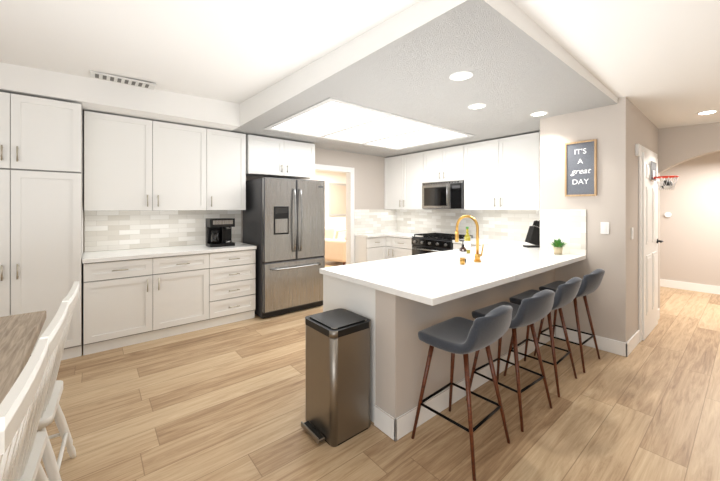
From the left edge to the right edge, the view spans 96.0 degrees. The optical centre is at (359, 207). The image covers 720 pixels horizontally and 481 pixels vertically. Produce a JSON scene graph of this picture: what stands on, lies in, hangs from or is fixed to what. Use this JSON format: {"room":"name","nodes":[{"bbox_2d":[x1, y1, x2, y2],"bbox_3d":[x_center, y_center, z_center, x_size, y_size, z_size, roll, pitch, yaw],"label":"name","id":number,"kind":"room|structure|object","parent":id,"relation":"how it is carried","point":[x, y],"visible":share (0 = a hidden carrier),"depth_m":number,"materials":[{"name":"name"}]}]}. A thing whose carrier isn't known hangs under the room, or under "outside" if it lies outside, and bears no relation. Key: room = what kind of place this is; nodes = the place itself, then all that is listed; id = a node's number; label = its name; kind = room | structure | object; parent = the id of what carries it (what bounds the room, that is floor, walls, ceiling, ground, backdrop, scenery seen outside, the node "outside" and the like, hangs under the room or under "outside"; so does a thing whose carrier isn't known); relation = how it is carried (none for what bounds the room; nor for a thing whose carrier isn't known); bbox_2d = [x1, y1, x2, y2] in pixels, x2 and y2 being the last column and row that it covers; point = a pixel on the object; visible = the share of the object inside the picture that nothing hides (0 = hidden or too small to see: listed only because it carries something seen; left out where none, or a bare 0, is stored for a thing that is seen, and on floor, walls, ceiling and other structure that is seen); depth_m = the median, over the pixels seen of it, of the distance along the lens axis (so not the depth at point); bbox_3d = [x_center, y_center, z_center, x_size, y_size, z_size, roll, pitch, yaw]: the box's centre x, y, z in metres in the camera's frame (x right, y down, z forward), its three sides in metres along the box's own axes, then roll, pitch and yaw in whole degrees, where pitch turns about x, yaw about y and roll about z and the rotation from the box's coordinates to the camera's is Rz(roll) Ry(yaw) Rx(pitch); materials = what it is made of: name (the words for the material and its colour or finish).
{"room":"dining room and kitchen","nodes":[
{"label":"dining room and kitchen","id":0,"kind":"room"},
{"bbox_2d":[83,116,386,263],"bbox_3d":[-1.722,-0.073,4.651,11.800,2.950,0.120,0,0,-39],"label":"wall","id":1,"kind":"structure","parent":0,"point":[368,181],"depth_m":6.00,"materials":[{"name":"beige paint"}]},
{"bbox_2d":[84,111,207,210],"bbox_3d":[-2.441,-0.473,3.753,1.150,1.010,0.347,0,0,-39],"label":"upper cabinet","id":2,"kind":"object","parent":1,"relation":"attached to","point":[157,194],"depth_m":3.57,"materials":[{"name":"white paint"}]},
{"bbox_2d":[208,129,247,210],"bbox_3d":[-1.810,-0.473,4.273,0.485,1.010,0.347,0,0,-39],"label":"upper cabinet","id":3,"kind":"object","parent":1,"relation":"attached to","point":[227,151],"depth_m":4.15,"materials":[{"name":"white paint"}]},
{"bbox_2d":[84,209,396,252],"bbox_3d":[-1.121,0.257,5.059,4.847,0.449,0.010,0,0,-39],"label":"backsplash","id":4,"kind":"structure","parent":1,"relation":"attached to","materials":[{"name":"tile"}]},
{"bbox_2d":[248,135,314,178],"bbox_3d":[-1.199,-0.718,4.775,1.036,0.520,0.347,0,0,-39],"label":"upper cabinet","id":5,"kind":"object","parent":1,"relation":"attached to","point":[267,157],"depth_m":4.61,"materials":[{"name":"white paint"}]},
{"bbox_2d":[305,164,353,264],"bbox_3d":[-0.536,0.337,5.617,1.020,2.130,0.139,0,0,-39],"label":"door frame","id":6,"kind":"structure","parent":1,"relation":"attached to","point":[349,171],"depth_m":5.86,"materials":[{"name":"white wood"}]},
{"bbox_2d":[384,152,435,210],"bbox_3d":[0.924,-0.473,6.116,0.347,1.010,0.978,0,0,-39],"label":"upper cabinet","id":7,"kind":"object","parent":1,"relation":"attached to","point":[403,174],"depth_m":5.97,"materials":[{"name":"white paint"}]},
{"bbox_2d":[310,170,345,228],"bbox_3d":[-1.709,-0.073,9.197,6.000,2.950,0.120,0,0,-39],"label":"wall","id":8,"kind":"structure","parent":0,"point":[327,177],"depth_m":9.79,"materials":[{"name":"white paint"}]},
{"bbox_2d":[329,183,345,215],"bbox_3d":[-0.656,-0.248,9.963,0.700,1.000,0.032,0,0,-39],"label":"window","id":9,"kind":"structure","parent":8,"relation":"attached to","point":[337,199],"depth_m":9.91,"materials":[{"name":"clear"}]},
{"bbox_2d":[0,0,719,157],"bbox_3d":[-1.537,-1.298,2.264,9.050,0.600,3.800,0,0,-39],"label":"ceiling","id":10,"kind":"structure","parent":0,"point":[517,62],"depth_m":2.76,"materials":[{"name":"white paint"}]},
{"bbox_2d":[90,70,155,89],"bbox_3d":[-2.256,-1.214,3.097,0.500,0.014,0.160,0,0,-39],"label":"ceiling vent","id":11,"kind":"object","parent":10,"relation":"in","point":[117,79],"visible":1,"depth_m":3.07,"materials":[{"name":"white metal"}]},
{"bbox_2d":[263,97,474,150],"bbox_3d":[0.186,-1.007,4.254,2.400,0.042,1.480,0,0,-39],"label":"ceiling light panel","id":12,"kind":"object","parent":10,"relation":"attached to","point":[331,118],"visible":0.88,"depth_m":4.05,"materials":[{"name":"white plastic"}]},
{"bbox_2d":[449,71,472,80],"bbox_3d":[0.765,-0.997,2.450,0.170,0.010,0.170,0,0,-39],"label":"recessed light","id":13,"kind":"object","parent":10,"relation":"in","point":[460,75],"visible":1,"depth_m":2.43,"materials":[{"name":"white"}]},
{"bbox_2d":[468,103,485,108],"bbox_3d":[1.148,-0.997,3.180,0.170,0.010,0.170,0,0,-39],"label":"recessed light","id":14,"kind":"object","parent":10,"relation":"in","point":[477,106],"visible":1,"depth_m":3.17,"materials":[{"name":"white"}]},
{"bbox_2d":[530,111,547,115],"bbox_3d":[1.897,-0.997,3.435,0.170,0.010,0.170,0,0,-39],"label":"recessed light","id":15,"kind":"object","parent":10,"relation":"in","point":[540,113],"visible":1,"depth_m":3.42,"materials":[{"name":"white"}]},
{"bbox_2d":[696,110,718,114],"bbox_3d":[3.625,-0.995,3.381,0.170,0.010,0.170,0,0,-39],"label":"recessed light","id":16,"kind":"object","parent":10,"relation":"in","point":[706,112],"visible":0.88,"depth_m":3.37,"materials":[{"name":"white"}]},
{"bbox_2d":[40,260,719,480],"bbox_3d":[-0.308,1.442,3.406,12.400,0.080,10.800,0,0,-39],"label":"floor","id":17,"kind":"structure","parent":0,"point":[225,402],"depth_m":2.17,"materials":[{"name":"brown wood"}]},
{"bbox_2d":[0,311,45,403],"bbox_3d":[-1.626,1.002,0.870,0.980,0.800,1.880,0,0,-39],"label":"dining table","id":18,"kind":"object","parent":17,"relation":"on","point":[19,334],"visible":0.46,"depth_m":1.45,"materials":[{"name":"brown wood"}]},
{"bbox_2d":[0,338,47,480],"bbox_3d":[-1.055,0.913,0.710,0.487,0.982,0.490,0,0,-36],"label":"dining chair","id":19,"kind":"object","parent":17,"relation":"on","point":[16,405],"visible":0.98,"depth_m":0.78,"materials":[{"name":"white paint"}]},
{"bbox_2d":[14,302,67,480],"bbox_3d":[-1.359,0.913,1.120,0.487,0.982,0.490,0,0,-36],"label":"dining chair","id":20,"kind":"object","parent":17,"relation":"on","point":[29,467],"visible":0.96,"depth_m":1.18,"materials":[{"name":"white paint"}]},
{"bbox_2d":[0,91,83,359],"bbox_3d":[-3.162,0.212,2.984,0.917,2.380,0.617,0,0,-39],"label":"tall cabinet","id":21,"kind":"object","parent":17,"relation":"on","point":[41,139],"depth_m":2.87,"materials":[{"name":"white paint"}]},
{"bbox_2d":[37,281,78,480],"bbox_3d":[-1.664,0.913,1.530,0.487,0.982,0.490,0,0,-36],"label":"dining chair","id":22,"kind":"object","parent":17,"relation":"on","point":[51,410],"visible":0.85,"depth_m":1.57,"materials":[{"name":"white paint"}]},
{"bbox_2d":[84,255,211,354],"bbox_3d":[-2.370,0.962,3.636,1.110,0.880,0.617,0,0,-39],"label":"base cabinet","id":23,"kind":"object","parent":17,"relation":"on","point":[127,302],"depth_m":3.36,"materials":[{"name":"white paint"}]},
{"bbox_2d":[80,243,255,262],"bbox_3d":[-2.153,0.502,3.802,1.673,0.040,0.637,0,0,-39],"label":"countertop","id":24,"kind":"structure","parent":23,"relation":"on","point":[193,248],"depth_m":3.57,"materials":[{"name":"white stone"}]},
{"bbox_2d":[206,218,234,246],"bbox_3d":[-1.764,0.308,4.104,0.300,0.345,0.272,0,0,-39],"label":"coffee maker","id":25,"kind":"object","parent":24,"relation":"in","point":[218,232],"visible":1,"depth_m":4.05,"materials":[{"name":"black plastic"}]},
{"bbox_2d":[212,251,254,326],"bbox_3d":[-1.730,0.962,4.164,0.550,0.880,0.617,0,0,-39],"label":"base cabinet","id":26,"kind":"object","parent":17,"relation":"on","point":[233,272],"depth_m":3.93,"materials":[{"name":"white paint"}]},
{"bbox_2d":[243,177,324,318],"bbox_3d":[-1.052,0.509,4.561,0.910,1.785,0.812,0,0,-39],"label":"fridge","id":27,"kind":"object","parent":17,"relation":"on","point":[284,225],"visible":0.96,"depth_m":4.25,"materials":[{"name":"grey metal"}]},
{"bbox_2d":[324,226,345,264],"bbox_3d":[-0.505,0.942,8.269,0.860,0.920,0.940,0,0,31],"label":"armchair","id":28,"kind":"object","parent":17,"relation":"on","point":[335,243],"visible":0.54,"depth_m":7.86,"materials":[{"name":"beige fabric"}]},
{"bbox_2d":[301,308,370,446],"bbox_3d":[-0.168,1.058,2.090,0.373,0.689,0.346,0,0,-39],"label":"trash can","id":29,"kind":"object","parent":17,"relation":"on","point":[338,377],"visible":0.98,"depth_m":1.98,"materials":[{"name":"silver metal"}]},
{"bbox_2d":[323,275,371,420],"bbox_3d":[0.160,0.962,2.549,0.669,0.880,0.619,0,0,-39],"label":"base cabinet","id":30,"kind":"object","parent":17,"relation":"on","point":[337,294],"depth_m":2.32,"materials":[{"name":"white paint"}]},
{"bbox_2d":[354,235,383,262],"bbox_3d":[0.186,0.962,5.917,0.457,0.880,0.347,0,0,-39],"label":"base cabinet","id":31,"kind":"object","parent":17,"relation":"on","point":[365,248],"depth_m":5.77,"materials":[{"name":"white paint"}]},
{"bbox_2d":[368,231,379,238],"bbox_3d":[0.188,0.502,5.902,0.450,0.040,0.372,0,0,-39],"label":"countertop","id":32,"kind":"structure","parent":31,"relation":"on","point":[371,234],"depth_m":5.79,"materials":[{"name":"white stone"}]},
{"bbox_2d":[376,231,419,238],"bbox_3d":[0.807,0.502,6.019,0.652,0.040,0.979,0,0,-39],"label":"countertop","id":33,"kind":"structure","parent":31,"relation":"on","point":[395,234],"depth_m":6.07,"materials":[{"name":"white stone"}]},
{"bbox_2d":[384,235,427,258],"bbox_3d":[0.812,0.962,6.024,0.637,0.880,0.978,0,0,-39],"label":"base cabinet","id":34,"kind":"object","parent":17,"relation":"on","point":[392,247],"depth_m":5.74,"materials":[{"name":"white paint"}]},
{"bbox_2d":[412,233,473,254],"bbox_3d":[1.333,0.923,5.302,0.687,0.958,0.786,0,0,-39],"label":"range","id":35,"kind":"object","parent":17,"relation":"on","point":[424,243],"visible":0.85,"depth_m":5.17,"materials":[{"name":"grey metal"}]},
{"bbox_2d":[411,305,512,480],"bbox_3d":[0.630,0.969,1.924,0.454,0.870,0.498,0,0,-41],"label":"bar stool","id":36,"kind":"object","parent":17,"relation":"on","point":[459,335],"visible":1,"depth_m":1.81,"materials":[{"name":"grey fabric"}]},
{"bbox_2d":[452,243,471,250],"bbox_3d":[1.850,0.962,4.764,0.637,0.880,0.691,0,0,-39],"label":"base cabinet","id":37,"kind":"object","parent":17,"relation":"on","point":[455,245],"depth_m":4.77,"materials":[{"name":"white paint"}]},
{"bbox_2d":[452,239,511,246],"bbox_3d":[1.831,0.502,4.775,0.652,0.040,0.652,0,0,-39],"label":"countertop","id":38,"kind":"structure","parent":37,"relation":"on","point":[481,241],"depth_m":4.63,"materials":[{"name":"white stone"}]},
{"bbox_2d":[372,271,554,441],"bbox_3d":[1.102,0.962,2.806,2.479,0.879,0.180,0,0,-39],"label":"kitchen peninsula base","id":39,"kind":"object","parent":17,"relation":"on","point":[399,358],"depth_m":2.10,"materials":[{"name":"beige paint"}]},
{"bbox_2d":[320,239,585,306],"bbox_3d":[1.337,0.502,3.223,3.388,0.040,1.115,0,0,-39],"label":"countertop","id":40,"kind":"structure","parent":39,"relation":"on","point":[412,277],"depth_m":2.49,"materials":[{"name":"white stone"}]},
{"bbox_2d":[428,255,467,262],"bbox_3d":[0.861,0.626,3.119,0.649,0.232,0.418,0,0,-39],"label":"sink","id":41,"kind":"object","parent":40,"relation":"in","point":[439,258],"depth_m":3.27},
{"bbox_2d":[459,240,466,262],"bbox_3d":[0.912,0.385,2.869,0.062,0.193,0.062,0,0,-39],"label":"soap bottle","id":42,"kind":"object","parent":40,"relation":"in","point":[462,251],"visible":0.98,"depth_m":2.85,"materials":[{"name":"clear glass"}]},
{"bbox_2d":[464,227,470,253],"bbox_3d":[1.136,0.341,3.430,0.066,0.280,0.066,0,0,-39],"label":"olive oil bottle","id":43,"kind":"object","parent":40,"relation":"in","point":[467,243],"visible":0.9,"depth_m":3.40,"materials":[{"name":"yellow glass"}]},
{"bbox_2d":[455,215,483,261],"bbox_3d":[1.005,0.273,2.983,0.113,0.416,0.261,0,0,-39],"label":"faucet","id":44,"kind":"object","parent":40,"relation":"in","point":[477,256],"visible":1,"depth_m":2.90,"materials":[{"name":"gold metal"}]},
{"bbox_2d":[523,220,539,247],"bbox_3d":[2.135,0.314,3.971,0.230,0.334,0.104,0,0,-4],"label":"knife block","id":45,"kind":"object","parent":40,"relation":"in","point":[533,236],"visible":0.83,"depth_m":3.92,"materials":[{"name":"black plastic"}]},
{"bbox_2d":[551,238,567,254],"bbox_3d":[2.064,0.396,3.360,0.195,0.170,0.189,0,0,-39],"label":"potted plant","id":46,"kind":"object","parent":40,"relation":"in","point":[557,245],"visible":1,"depth_m":3.34,"materials":[{"name":"green plant"}]},
{"bbox_2d":[466,289,554,431],"bbox_3d":[1.081,0.969,2.283,0.454,0.870,0.498,0,0,-36],"label":"bar stool","id":47,"kind":"object","parent":17,"relation":"on","point":[533,309],"visible":0.83,"depth_m":2.13,"materials":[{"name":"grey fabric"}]},
{"bbox_2d":[504,277,581,396],"bbox_3d":[1.517,0.969,2.655,0.454,0.870,0.498,0,0,-41],"label":"bar stool","id":48,"kind":"object","parent":17,"relation":"on","point":[566,293],"visible":0.73,"depth_m":2.50,"materials":[{"name":"grey fabric"}]},
{"bbox_2d":[534,269,604,372],"bbox_3d":[1.962,0.969,3.009,0.454,0.870,0.498,0,0,-38],"label":"bar stool","id":49,"kind":"object","parent":17,"relation":"on","point":[591,282],"visible":0.77,"depth_m":2.86,"materials":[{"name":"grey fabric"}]},
{"bbox_2d":[424,145,463,182],"bbox_3d":[1.489,-0.703,5.431,0.347,0.550,0.790,0,0,-39],"label":"upper cabinet","id":50,"kind":"object","parent":0,"relation":"attached to","point":[444,164],"depth_m":5.29,"materials":[{"name":"white paint"}]},
{"bbox_2d":[422,180,463,208],"bbox_3d":[1.443,-0.203,5.393,0.431,0.441,0.784,0,0,-39],"label":"microwave","id":51,"kind":"object","parent":50,"relation":"attached to","point":[444,195],"visible":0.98,"depth_m":5.24,"materials":[{"name":"grey metal"}]},
{"bbox_2d":[460,257,464,264],"bbox_3d":[0.873,0.454,2.759,0.044,0.055,0.044,0,0,-39],"label":"cup","id":52,"kind":"object","parent":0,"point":[462,260],"visible":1,"depth_m":2.74,"materials":[{"name":"gold metal"}]},
{"bbox_2d":[464,132,539,210],"bbox_3d":[2.091,-0.473,4.700,0.347,1.010,1.096,0,0,-39],"label":"upper cabinet","id":53,"kind":"object","parent":0,"relation":"attached to","point":[503,174],"depth_m":4.54,"materials":[{"name":"white paint"}]},
{"bbox_2d":[540,97,657,342],"bbox_3d":[2.902,-0.073,3.874,1.650,2.950,0.760,0,0,-39],"label":"wall","id":54,"kind":"structure","parent":0,"point":[621,128],"depth_m":3.23,"materials":[{"name":"beige paint"}]},
{"bbox_2d":[396,181,585,255],"bbox_3d":[1.521,0.026,4.947,0.911,0.909,3.542,0,0,-39],"label":"backsplash","id":55,"kind":"structure","parent":54,"relation":"attached to","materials":[{"name":"tile"}]},
{"bbox_2d":[540,209,571,210],"bbox_3d":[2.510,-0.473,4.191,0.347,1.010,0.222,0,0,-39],"label":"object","id":56,"kind":"structure","parent":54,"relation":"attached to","point":[540,209],"depth_m":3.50,"materials":[{"name":"white paint"}]},
{"bbox_2d":[565,139,596,196],"bbox_3d":[2.265,-0.401,3.330,0.022,0.565,0.280,0,0,-39],"label":"sign frame","id":57,"kind":"object","parent":54,"relation":"attached to","point":[580,168],"visible":1,"depth_m":3.32,"materials":[{"name":"brown wood"}]},
{"bbox_2d":[556,326,628,356],"bbox_3d":[2.316,1.337,3.276,0.013,0.130,0.609,0,0,-39],"label":"baseboard","id":58,"kind":"structure","parent":54,"relation":"attached to","point":[626,349],"depth_m":3.19,"materials":[{"name":"white wood"}]},
{"bbox_2d":[601,222,608,233],"bbox_3d":[2.401,0.200,3.176,0.010,0.115,0.070,0,0,-39],"label":"light switch","id":59,"kind":"object","parent":54,"relation":"attached to","point":[604,227],"visible":1,"depth_m":3.17,"materials":[{"name":"white plastic"}]},
{"bbox_2d":[631,228,633,238],"bbox_3d":[2.696,0.255,3.204,0.070,0.115,0.010,0,0,-39],"label":"hall light switch","id":60,"kind":"object","parent":54,"relation":"attached to","point":[632,233],"visible":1,"depth_m":3.19,"materials":[{"name":"white plastic"}]},
{"bbox_2d":[627,330,639,353],"bbox_3d":[2.714,1.337,3.218,0.505,0.130,0.013,0,0,-39],"label":"baseboard","id":61,"kind":"structure","parent":54,"relation":"attached to","point":[634,340],"depth_m":3.22,"materials":[{"name":"white wood"}]},
{"bbox_2d":[635,144,639,155],"bbox_3d":[2.837,-0.588,3.308,0.070,0.120,0.029,0,0,-39],"label":"door chime","id":62,"kind":"object","parent":54,"relation":"attached to","point":[637,149],"visible":0.98,"depth_m":3.29,"materials":[{"name":"white plastic"}]},
{"bbox_2d":[638,145,656,341],"bbox_3d":[3.274,0.372,3.674,0.930,2.060,0.019,0,0,-39],"label":"door frame","id":63,"kind":"structure","parent":54,"relation":"attached to","point":[646,150],"depth_m":3.39,"materials":[{"name":"white wood"}]},
{"bbox_2d":[642,152,663,339],"bbox_3d":[3.297,0.405,3.646,0.784,1.982,0.092,0,0,-39],"label":"hall door","id":64,"kind":"structure","parent":54,"relation":"in","point":[650,240],"depth_m":3.55,"materials":[{"name":"white wood"}]},
{"bbox_2d":[650,161,678,189],"bbox_3d":[3.365,-0.355,3.564,0.300,0.316,0.213,0,0,-39],"label":"hoop","id":65,"kind":"object","parent":64,"relation":"hanging from","point":[666,184],"visible":1,"depth_m":3.55,"materials":[{"name":"white plastic"}]},
{"bbox_2d":[658,122,719,307],"bbox_3d":[4.583,-0.073,3.225,0.120,2.950,4.300,0,0,-39],"label":"wall","id":66,"kind":"structure","parent":0,"point":[679,145],"depth_m":3.94,"materials":[{"name":"beige paint"}]},
{"bbox_2d":[660,151,719,285],"bbox_3d":[6.320,-0.073,4.734,0.120,2.950,4.420,0,0,-39],"label":"wall","id":67,"kind":"structure","parent":0,"point":[690,237],"depth_m":5.48,"materials":[{"name":"beige paint"}]},
{"bbox_2d":[660,279,719,293],"bbox_3d":[6.116,1.337,4.876,0.013,0.130,3.700,0,0,-39],"label":"baseboard","id":68,"kind":"structure","parent":67,"relation":"attached to","point":[712,289],"depth_m":5.49,"materials":[{"name":"white wood"}]}
]}

